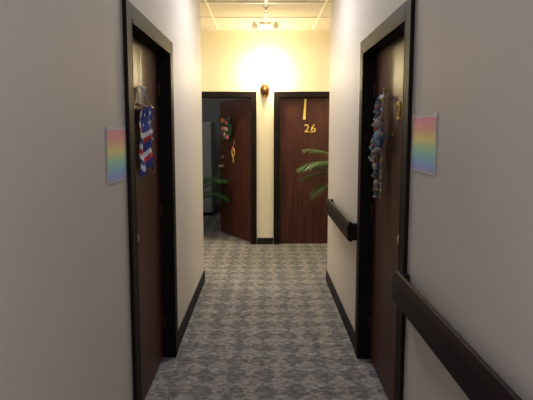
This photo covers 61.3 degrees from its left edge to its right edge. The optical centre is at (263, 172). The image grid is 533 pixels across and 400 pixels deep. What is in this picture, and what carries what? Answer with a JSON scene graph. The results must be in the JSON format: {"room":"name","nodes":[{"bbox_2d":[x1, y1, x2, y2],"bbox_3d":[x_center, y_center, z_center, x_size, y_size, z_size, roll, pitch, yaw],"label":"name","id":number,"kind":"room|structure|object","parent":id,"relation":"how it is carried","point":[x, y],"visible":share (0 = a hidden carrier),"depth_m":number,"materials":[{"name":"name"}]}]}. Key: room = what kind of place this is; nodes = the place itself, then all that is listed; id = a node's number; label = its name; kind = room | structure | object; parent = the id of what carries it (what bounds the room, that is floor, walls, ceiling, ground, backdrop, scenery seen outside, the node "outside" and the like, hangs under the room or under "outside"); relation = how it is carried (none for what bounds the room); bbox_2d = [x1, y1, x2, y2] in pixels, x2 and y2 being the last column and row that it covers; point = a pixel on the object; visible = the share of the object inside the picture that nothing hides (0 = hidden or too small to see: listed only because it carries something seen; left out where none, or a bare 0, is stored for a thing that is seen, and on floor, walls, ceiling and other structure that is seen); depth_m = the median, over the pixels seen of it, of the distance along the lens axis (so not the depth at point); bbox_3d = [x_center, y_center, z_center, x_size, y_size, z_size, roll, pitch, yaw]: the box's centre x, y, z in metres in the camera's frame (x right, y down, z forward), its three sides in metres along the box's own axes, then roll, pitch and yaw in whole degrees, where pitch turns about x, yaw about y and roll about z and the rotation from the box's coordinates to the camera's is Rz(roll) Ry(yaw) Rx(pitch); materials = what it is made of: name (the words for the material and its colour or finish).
{"room":"nursing home corridor","nodes":[
{"label":"nursing home corridor","id":0,"kind":"room"},
{"bbox_2d":[0,0,203,399],"bbox_3d":[-0.670,0.037,0.732,0.120,2.830,7.450,0,5,0],"label":"wall","id":1,"kind":"structure","parent":0,"point":[65,303],"depth_m":1.43,"materials":[{"name":"paint"}]},
{"bbox_2d":[106,126,126,184],"bbox_3d":[-0.606,-0.079,1.861,0.004,0.231,0.250,0,5,0],"label":"poster","id":2,"kind":"object","parent":1,"relation":"attached to","point":[115,136],"visible":1,"depth_m":1.84,"materials":[{"name":"multicoloured paper"}]},
{"bbox_2d":[132,37,164,399],"bbox_3d":[-0.662,0.281,2.530,0.105,1.995,0.832,0,5,0],"label":"door","id":3,"kind":"structure","parent":1,"relation":"in","point":[149,212],"depth_m":2.63,"materials":[{"name":"brown wood"}]},
{"bbox_2d":[135,54,153,176],"bbox_3d":[-0.649,-0.346,2.449,0.050,0.712,0.350,0,5,0],"label":"flag banner","id":4,"kind":"object","parent":3,"relation":"attached to","point":[145,122],"visible":1,"depth_m":2.45,"materials":[{"name":"blue fabric"}]},
{"bbox_2d":[122,0,177,399],"bbox_3d":[-0.658,0.242,2.523,0.133,2.090,1.000,0,5,0],"label":"trim","id":5,"kind":"structure","parent":1,"relation":"attached to","point":[136,25],"depth_m":2.85,"materials":[{"name":"black wood"}]},
{"bbox_2d":[178,270,204,348],"bbox_3d":[-0.604,1.110,3.846,0.012,0.115,1.472,0,5,0],"label":"baseboard","id":6,"kind":"structure","parent":1,"relation":"attached to","point":[190,309],"depth_m":3.66,"materials":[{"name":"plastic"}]},
{"bbox_2d":[202,98,247,204],"bbox_3d":[0.000,-0.756,9.230,5.200,2.830,0.120,0,5,0],"label":"wall","id":7,"kind":"structure","parent":0,"point":[210,107],"depth_m":9.14,"materials":[{"name":"grey paint"}]},
{"bbox_2d":[201,30,329,243],"bbox_3d":[0.000,-0.454,5.994,5.200,2.830,0.120,0,5,0],"label":"wall","id":8,"kind":"structure","parent":0,"point":[231,60],"depth_m":5.85,"materials":[{"name":"beige paint"}]},
{"bbox_2d":[202,92,256,244],"bbox_3d":[-0.590,-0.056,6.022,0.984,2.032,0.138,0,5,0],"label":"trim","id":9,"kind":"structure","parent":8,"relation":"attached to","point":[252,95],"depth_m":5.92,"materials":[{"name":"black wood"}]},
{"bbox_2d":[218,98,250,241],"bbox_3d":[-0.422,-0.053,6.376,0.105,1.945,0.832,-4,6,-35],"label":"door","id":10,"kind":"structure","parent":8,"relation":"in","point":[235,214],"depth_m":6.33,"materials":[{"name":"brown wood"}]},
{"bbox_2d":[219,116,231,139],"bbox_3d":[-0.537,-0.638,6.418,0.098,0.347,0.364,-4,7,-35],"label":"flower wreath","id":11,"kind":"object","parent":10,"relation":"attached to","point":[227,126],"visible":1,"depth_m":6.38,"materials":[{"name":"plant"}]},
{"bbox_2d":[231,140,234,161],"bbox_3d":[-0.432,-0.306,6.349,0.040,0.312,0.087,-2,6,-21],"label":"charm","id":12,"kind":"object","parent":10,"relation":"hanging from","point":[234,140],"visible":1,"depth_m":6.34,"materials":[{"name":"gold metal"}]},
{"bbox_2d":[261,83,268,96],"bbox_3d":[0.012,-1.081,5.830,0.112,0.190,0.094,0,5,0],"label":"wall sconce","id":13,"kind":"object","parent":8,"relation":"attached to","point":[264,86],"visible":1,"depth_m":5.82,"materials":[{"name":"gold metal"}]},
{"bbox_2d":[257,238,272,243],"bbox_3d":[0.015,0.916,6.055,0.216,0.090,0.012,0,5,0],"label":"baseboard","id":14,"kind":"structure","parent":8,"relation":"attached to","point":[259,240],"depth_m":6.05,"materials":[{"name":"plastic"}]},
{"bbox_2d":[274,92,329,244],"bbox_3d":[0.620,-0.056,6.022,0.984,2.032,0.138,0,5,0],"label":"trim","id":15,"kind":"structure","parent":8,"relation":"attached to","point":[277,95],"depth_m":5.91,"materials":[{"name":"black wood"}]},
{"bbox_2d":[279,98,328,242],"bbox_3d":[0.617,-0.018,6.002,0.832,1.945,0.105,0,5,0],"label":"door","id":16,"kind":"structure","parent":8,"relation":"in","point":[302,218],"depth_m":6.02,"materials":[{"name":"brown wood"}]},
{"bbox_2d":[303,98,306,119],"bbox_3d":[0.536,-0.842,5.925,0.048,0.277,0.023,0,5,0],"label":"tag","id":17,"kind":"object","parent":16,"relation":"attached to","point":[305,99],"visible":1,"depth_m":5.93,"materials":[{"name":"gold metal"}]},
{"bbox_2d":[304,124,315,131],"bbox_3d":[0.610,-0.592,5.956,0.152,0.107,0.008,0,5,0],"label":"number","id":18,"kind":"object","parent":16,"relation":"attached to","point":[305,124],"depth_m":5.95,"materials":[{"name":"gold metal"}]},
{"bbox_2d":[200,0,330,28],"bbox_3d":[0.000,-1.642,2.960,5.440,0.100,12.440,0,5,0],"label":"ceiling","id":19,"kind":"structure","parent":0,"point":[218,10],"depth_m":5.08,"materials":[{"name":"tile"}]},
{"bbox_2d":[200,0,330,29],"bbox_3d":[0.000,-1.781,5.056,5.200,0.012,1.500,0,5,0],"label":"grid","id":20,"kind":"object","parent":19,"relation":"attached to","point":[205,1],"visible":0.37,"depth_m":5.05,"materials":[{"name":"white metal"}]},
{"bbox_2d":[252,22,278,28],"bbox_3d":[0.015,-1.787,5.477,0.331,0.078,0.081,0,5,0],"label":"emergency light","id":21,"kind":"object","parent":19,"relation":"attached to","point":[254,25],"visible":1,"depth_m":5.45,"materials":[{"name":"white plastic"}]},
{"bbox_2d":[145,205,388,399],"bbox_3d":[0.000,1.275,3.232,5.440,0.100,12.440,0,5,0],"label":"floor","id":22,"kind":"structure","parent":0,"point":[265,323],"depth_m":3.38,"materials":[{"name":"carpet"}]},
{"bbox_2d":[202,122,214,214],"bbox_3d":[-1.340,-0.087,8.252,0.820,1.680,0.552,0,5,0],"label":"tall cabinet","id":23,"kind":"object","parent":22,"relation":"on","point":[208,130],"visible":0.23,"depth_m":8.02,"materials":[{"name":"metal"}]},
{"bbox_2d":[203,174,229,202],"bbox_3d":[-1.156,0.463,6.683,1.507,0.876,1.117,0,5,0],"label":"potted palm","id":24,"kind":"object","parent":22,"relation":"on","point":[205,181],"visible":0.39,"depth_m":6.53,"materials":[{"name":"plant"}]},
{"bbox_2d":[294,148,328,198],"bbox_3d":[1.151,0.374,5.288,1.593,1.312,1.156,0,5,0],"label":"potted palm","id":25,"kind":"object","parent":22,"relation":"on","point":[323,162],"visible":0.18,"depth_m":5.25,"materials":[{"name":"plant"}]},
{"bbox_2d":[327,0,532,399],"bbox_3d":[0.700,0.037,0.732,0.120,2.830,7.450,0,5,0],"label":"wall","id":26,"kind":"structure","parent":0,"point":[470,227],"depth_m":1.44,"materials":[{"name":"paint"}]},
{"bbox_2d":[326,270,354,348],"bbox_3d":[0.634,1.111,3.836,0.012,0.115,1.492,0,5,0],"label":"baseboard","id":27,"kind":"structure","parent":26,"relation":"attached to","point":[348,326],"depth_m":3.65,"materials":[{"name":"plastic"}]},
{"bbox_2d":[325,198,356,241],"bbox_3d":[0.604,0.349,3.633,0.072,0.139,1.130,0,5,0],"label":"handrail","id":28,"kind":"object","parent":26,"relation":"attached to","point":[348,229],"visible":0.93,"depth_m":3.32,"materials":[{"name":"brown wood"}]},
{"bbox_2d":[354,0,414,399],"bbox_3d":[0.689,0.244,2.498,0.133,2.090,1.010,0,5,0],"label":"trim","id":29,"kind":"structure","parent":26,"relation":"attached to","point":[401,22],"depth_m":2.83,"materials":[{"name":"black wood"}]},
{"bbox_2d":[368,35,403,399],"bbox_3d":[0.693,0.283,2.505,0.105,1.995,0.842,0,5,0],"label":"door","id":30,"kind":"structure","parent":26,"relation":"in","point":[385,209],"depth_m":2.59,"materials":[{"name":"brown wood"}]},
{"bbox_2d":[368,88,386,197],"bbox_3d":[0.656,-0.169,2.591,0.094,0.635,0.254,0,5,0],"label":"garland","id":31,"kind":"object","parent":30,"relation":"attached to","point":[378,138],"visible":1,"depth_m":2.57,"materials":[{"name":"multicoloured"}]},
{"bbox_2d":[396,101,402,119],"bbox_3d":[0.700,-0.322,2.311,0.008,0.091,0.111,0,5,0],"label":"number","id":32,"kind":"object","parent":30,"relation":"attached to","point":[398,103],"depth_m":2.33,"materials":[{"name":"gold metal"}]},
{"bbox_2d":[411,112,437,175],"bbox_3d":[0.636,-0.119,1.799,0.004,0.235,0.275,0,5,0],"label":"poster","id":33,"kind":"object","parent":26,"relation":"attached to","point":[424,137],"visible":1,"depth_m":1.78,"materials":[{"name":"multicoloured paper"}]},
{"bbox_2d":[392,271,521,399],"bbox_3d":[0.604,0.713,-0.260,0.072,0.139,4.550,0,5,0],"label":"handrail","id":34,"kind":"object","parent":26,"relation":"attached to","point":[470,371],"visible":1,"depth_m":1.38,"materials":[{"name":"brown wood"}]}
]}

